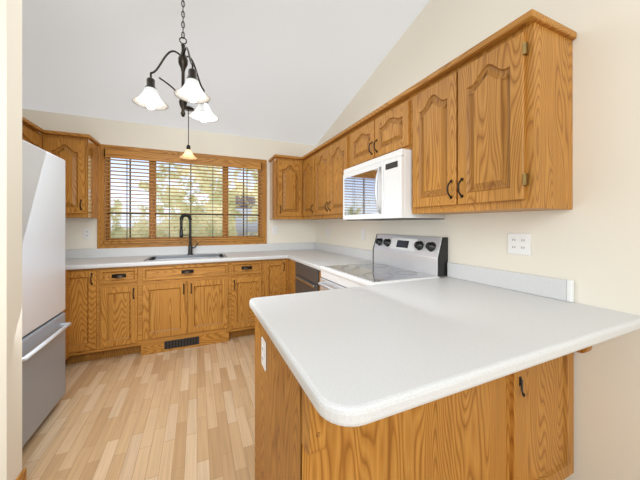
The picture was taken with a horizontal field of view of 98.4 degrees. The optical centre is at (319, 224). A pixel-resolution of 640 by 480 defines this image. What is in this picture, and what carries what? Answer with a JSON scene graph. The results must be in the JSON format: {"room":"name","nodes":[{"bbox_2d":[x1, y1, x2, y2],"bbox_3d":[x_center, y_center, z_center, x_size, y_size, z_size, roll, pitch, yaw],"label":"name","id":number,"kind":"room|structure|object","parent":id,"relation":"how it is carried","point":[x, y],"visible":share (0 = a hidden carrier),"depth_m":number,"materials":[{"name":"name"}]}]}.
{"room":"kitchen","nodes":[
{"label":"kitchen","id":0,"kind":"room"},
{"bbox_2d":[0,0,21,479],"bbox_3d":[-1.865,-0.266,1.085,0.975,3.082,0.120,0,0,-24],"label":"wall","id":1,"kind":"structure","parent":0,"point":[10,239],"depth_m":1.25,"materials":[{"name":"paint"}]},
{"bbox_2d":[16,468,26,479],"bbox_3d":[-1.814,1.232,1.108,0.887,0.085,0.144,0,0,-24],"label":"baseboard","id":2,"kind":"structure","parent":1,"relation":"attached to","point":[22,475],"depth_m":1.33,"materials":[{"name":"brown wood"}]},
{"bbox_2d":[22,334,254,479],"bbox_3d":[-1.147,1.325,0.119,5.400,0.100,6.550,0,0,-24],"label":"floor","id":3,"kind":"structure","parent":0,"point":[184,414],"depth_m":1.79,"materials":[{"name":"laminate"}]},
{"bbox_2d":[22,140,70,446],"bbox_3d":[-2.000,0.406,1.513,0.816,1.738,0.712,0,0,-24],"label":"fridge","id":4,"kind":"object","parent":3,"relation":"on","point":[44,325],"visible":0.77,"depth_m":1.67,"materials":[{"name":"silver metal"}]},
{"bbox_2d":[62,270,69,364],"bbox_3d":[-2.399,0.838,2.085,0.608,0.872,0.560,0,0,-24],"label":"base cabinet","id":5,"kind":"object","parent":3,"relation":"on","point":[67,272],"depth_m":2.42,"materials":[{"name":"brown wood"}]},
{"bbox_2d":[70,268,97,363],"bbox_3d":[-2.311,0.838,2.742,0.329,0.872,0.607,0,0,-24],"label":"base cabinet","id":6,"kind":"object","parent":3,"relation":"on","point":[83,282],"depth_m":2.50,"materials":[{"name":"brown wood"}]},
{"bbox_2d":[98,266,149,358],"bbox_3d":[-2.011,0.838,2.875,0.326,0.872,0.607,0,0,-24],"label":"base cabinet","id":7,"kind":"object","parent":3,"relation":"on","point":[121,311],"depth_m":2.62,"materials":[{"name":"brown wood"}]},
{"bbox_2d":[65,242,324,269],"bbox_3d":[-1.417,0.331,3.122,3.246,0.140,0.639,0,0,-24],"label":"countertop","id":8,"kind":"structure","parent":7,"relation":"on","point":[94,258],"depth_m":3.09,"materials":[{"name":"stone"}]},
{"bbox_2d":[144,253,226,260],"bbox_3d":[-1.463,0.464,3.065,0.792,0.213,0.422,0,0,-24],"label":"sink","id":9,"kind":"object","parent":8,"relation":"in","point":[176,257],"visible":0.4,"depth_m":3.18,"materials":[{"name":"metal"}]},
{"bbox_2d":[179,213,197,254],"bbox_3d":[-1.551,0.114,3.271,0.204,0.493,0.123,0,0,-24],"label":"faucet","id":10,"kind":"object","parent":8,"relation":"on","point":[181,235],"visible":1,"depth_m":3.28,"materials":[{"name":"black metal"}]},
{"bbox_2d":[222,260,265,341],"bbox_3d":[-0.940,0.838,3.353,0.360,0.872,0.607,0,0,-24],"label":"base cabinet","id":11,"kind":"object","parent":3,"relation":"on","point":[242,281],"depth_m":3.06,"materials":[{"name":"brown wood"}]},
{"bbox_2d":[266,259,285,296],"bbox_3d":[-0.650,0.838,3.482,0.275,0.872,0.607,0,0,-24],"label":"base cabinet","id":12,"kind":"object","parent":3,"relation":"on","point":[275,268],"depth_m":3.22,"materials":[{"name":"brown wood"}]},
{"bbox_2d":[286,259,322,293],"bbox_3d":[-0.041,0.838,3.273,0.608,0.872,0.308,0,0,-24],"label":"base cabinet","id":13,"kind":"object","parent":3,"relation":"on","point":[290,264],"depth_m":3.20,"materials":[{"name":"brown wood"}]},
{"bbox_2d":[285,244,372,270],"bbox_3d":[0.095,0.331,2.936,0.633,0.140,0.930,0,0,-24],"label":"countertop","id":14,"kind":"structure","parent":13,"relation":"on","point":[315,255],"depth_m":3.06,"materials":[{"name":"laminate"}]},
{"bbox_2d":[295,262,318,292],"bbox_3d":[0.128,0.838,2.843,0.633,0.870,0.610,0,0,-24],"label":"dishwasher","id":15,"kind":"object","parent":3,"relation":"on","point":[306,278],"visible":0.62,"depth_m":2.71,"materials":[{"name":"silver metal"}]},
{"bbox_2d":[318,234,447,290],"bbox_3d":[0.424,0.681,2.143,0.678,1.184,0.780,0,0,-24],"label":"range","id":16,"kind":"object","parent":3,"relation":"on","point":[400,258],"visible":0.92,"depth_m":2.08,"materials":[{"name":"silver metal"}]},
{"bbox_2d":[255,315,591,479],"bbox_3d":[0.440,0.838,1.290,1.342,0.872,0.749,0,0,-24],"label":"base cabinet","id":17,"kind":"object","parent":3,"relation":"on","point":[518,425],"visible":0.6,"depth_m":1.01,"materials":[{"name":"brown wood"}]},
{"bbox_2d":[261,337,265,370],"bbox_3d":[-0.234,0.535,1.143,0.008,0.115,0.070,0,0,-24],"label":"outlet","id":18,"kind":"object","parent":17,"relation":"attached to","point":[263,352],"visible":1,"depth_m":1.14,"materials":[{"name":"white plastic"}]},
{"bbox_2d":[249,262,639,426],"bbox_3d":[0.460,0.330,1.214,1.368,0.142,0.925,0,0,-24],"label":"countertop","id":19,"kind":"structure","parent":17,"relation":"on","point":[357,356],"depth_m":0.92,"materials":[{"name":"laminate"}]},
{"bbox_2d":[22,109,315,248],"bbox_3d":[-1.568,-0.045,3.461,3.450,2.640,0.100,0,0,-24],"label":"wall","id":20,"kind":"structure","parent":0,"point":[117,133],"depth_m":3.31,"materials":[{"name":"paint"}]},
{"bbox_2d":[22,117,41,148],"bbox_3d":[-2.589,-0.697,2.158,0.321,0.382,0.810,0,0,-24],"label":"upper cabinet","id":21,"kind":"object","parent":20,"relation":"attached to","point":[31,132],"depth_m":2.42,"materials":[{"name":"brown wood"}]},
{"bbox_2d":[42,129,99,217],"bbox_3d":[-2.522,-0.479,2.803,0.362,0.817,0.322,0,0,-24],"label":"upper cabinet","id":22,"kind":"object","parent":20,"relation":"attached to","point":[79,152],"depth_m":2.70,"materials":[{"name":"brown wood"}]},
{"bbox_2d":[83,228,90,238],"bbox_3d":[-2.514,0.100,2.980,0.070,0.115,0.008,0,0,-24],"label":"electrical outlet","id":23,"kind":"object","parent":20,"relation":"attached to","point":[86,233],"visible":1,"depth_m":2.98,"materials":[{"name":"white plastic"}]},
{"bbox_2d":[97,144,266,248],"bbox_3d":[-1.593,-0.307,3.418,1.860,1.145,0.140,0,0,-24],"label":"window","id":24,"kind":"structure","parent":20,"relation":"in","point":[103,232],"depth_m":3.27,"materials":[{"name":"brown wood"}]},
{"bbox_2d":[103,149,261,241],"bbox_3d":[-1.569,-0.317,3.365,1.722,1.006,0.074,0,0,-24],"label":"window blinds","id":25,"kind":"object","parent":24,"relation":"attached to","point":[144,156],"visible":0.94,"depth_m":3.29,"materials":[{"name":"brown wood"}]},
{"bbox_2d":[272,226,276,233],"bbox_3d":[-0.623,0.075,3.822,0.070,0.115,0.008,0,0,-24],"label":"electrical outlet","id":26,"kind":"object","parent":20,"relation":"attached to","point":[274,229],"visible":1,"depth_m":3.82,"materials":[{"name":"white plastic"}]},
{"bbox_2d":[270,154,301,219],"bbox_3d":[-0.452,-0.479,3.725,0.383,0.817,0.322,0,0,-24],"label":"upper cabinet","id":27,"kind":"object","parent":20,"relation":"attached to","point":[285,170],"depth_m":3.58,"materials":[{"name":"brown wood"}]},
{"bbox_2d":[22,0,429,145],"bbox_3d":[-1.147,-1.984,0.119,5.400,1.686,6.550,0,0,-24],"label":"ceiling","id":28,"kind":"structure","parent":0,"point":[297,71],"depth_m":2.38,"materials":[{"name":"paint"}]},
{"bbox_2d":[132,0,218,121],"bbox_3d":[-0.719,-1.109,1.397,0.405,1.112,0.412,0,0,-24],"label":"chandelier","id":29,"kind":"object","parent":28,"relation":"hanging from","point":[190,90],"visible":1,"depth_m":1.39,"materials":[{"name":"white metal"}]},
{"bbox_2d":[180,106,196,159],"bbox_3d":[-1.420,-0.996,2.980,0.176,0.550,0.176,0,0,-24],"label":"pendant light","id":30,"kind":"object","parent":28,"relation":"hanging from","point":[188,154],"visible":1,"depth_m":2.98,"materials":[{"name":"brown metal"}]},
{"bbox_2d":[316,0,639,479],"bbox_3d":[1.274,-0.791,1.196,0.100,4.132,6.550,0,0,-24],"label":"wall","id":31,"kind":"structure","parent":0,"point":[588,244],"depth_m":1.25,"materials":[{"name":"paint"}]},
{"bbox_2d":[302,150,313,219],"bbox_3d":[-0.003,-0.479,3.540,0.322,0.817,0.410,0,0,-24],"label":"upper cabinet","id":32,"kind":"object","parent":31,"relation":"attached to","point":[308,159],"depth_m":3.48,"materials":[{"name":"brown wood"}]},
{"bbox_2d":[314,142,325,219],"bbox_3d":[0.161,-0.479,3.172,0.322,0.817,0.396,0,0,-24],"label":"upper cabinet","id":33,"kind":"object","parent":31,"relation":"attached to","point":[319,152],"depth_m":3.15,"materials":[{"name":"brown wood"}]},
{"bbox_2d":[326,129,345,218],"bbox_3d":[0.329,-0.479,2.794,0.322,0.817,0.430,0,0,-24],"label":"upper cabinet","id":34,"kind":"object","parent":31,"relation":"attached to","point":[335,146],"depth_m":2.79,"materials":[{"name":"brown wood"}]},
{"bbox_2d":[346,113,369,168],"bbox_3d":[0.496,-0.694,2.419,0.322,0.388,0.392,0,0,-24],"label":"upper cabinet","id":35,"kind":"object","parent":31,"relation":"attached to","point":[358,134],"depth_m":2.39,"materials":[{"name":"brown wood"}]},
{"bbox_2d":[361,229,364,239],"bbox_3d":[0.451,0.105,2.905,0.012,0.115,0.070,0,0,-24],"label":"light switch","id":36,"kind":"object","parent":31,"relation":"attached to","point":[362,234],"visible":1,"depth_m":2.90,"materials":[{"name":"white plastic"}]},
{"bbox_2d":[370,90,405,159],"bbox_3d":[0.656,-0.694,2.059,0.322,0.388,0.396,0,0,-24],"label":"upper cabinet","id":37,"kind":"object","parent":31,"relation":"attached to","point":[387,122],"depth_m":2.01,"materials":[{"name":"brown wood"}]},
{"bbox_2d":[343,149,444,220],"bbox_3d":[0.522,-0.266,2.214,0.442,0.459,0.780,0,0,-24],"label":"microwave","id":38,"kind":"object","parent":37,"relation":"attached to","point":[378,188],"visible":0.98,"depth_m":1.97,"materials":[{"name":"white plastic"}]},
{"bbox_2d":[406,59,471,214],"bbox_3d":[0.810,-0.479,1.715,0.322,0.817,0.358,0,0,-24],"label":"upper cabinet","id":39,"kind":"object","parent":31,"relation":"attached to","point":[429,102],"depth_m":1.64,"materials":[{"name":"brown wood"}]},
{"bbox_2d":[454,9,576,212],"bbox_3d":[0.956,-0.479,1.386,0.322,0.817,0.362,0,0,-24],"label":"upper cabinet","id":40,"kind":"object","parent":31,"relation":"attached to","point":[485,125],"depth_m":1.25,"materials":[{"name":"brown wood"}]},
{"bbox_2d":[508,233,530,254],"bbox_3d":[1.079,0.105,1.498,0.008,0.115,0.116,0,0,-24],"label":"electrical outlet","id":41,"kind":"object","parent":31,"relation":"attached to","point":[519,243],"visible":1,"depth_m":1.49,"materials":[{"name":"white plastic"}]},
{"label":"outside","id":42,"kind":"structure","parent":0,"visible":0},
{"bbox_2d":[111,158,257,237],"bbox_3d":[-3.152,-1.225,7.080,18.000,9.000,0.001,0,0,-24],"label":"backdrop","id":43,"kind":"structure","parent":42,"point":[237,229],"depth_m":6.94,"materials":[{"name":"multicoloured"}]}
]}

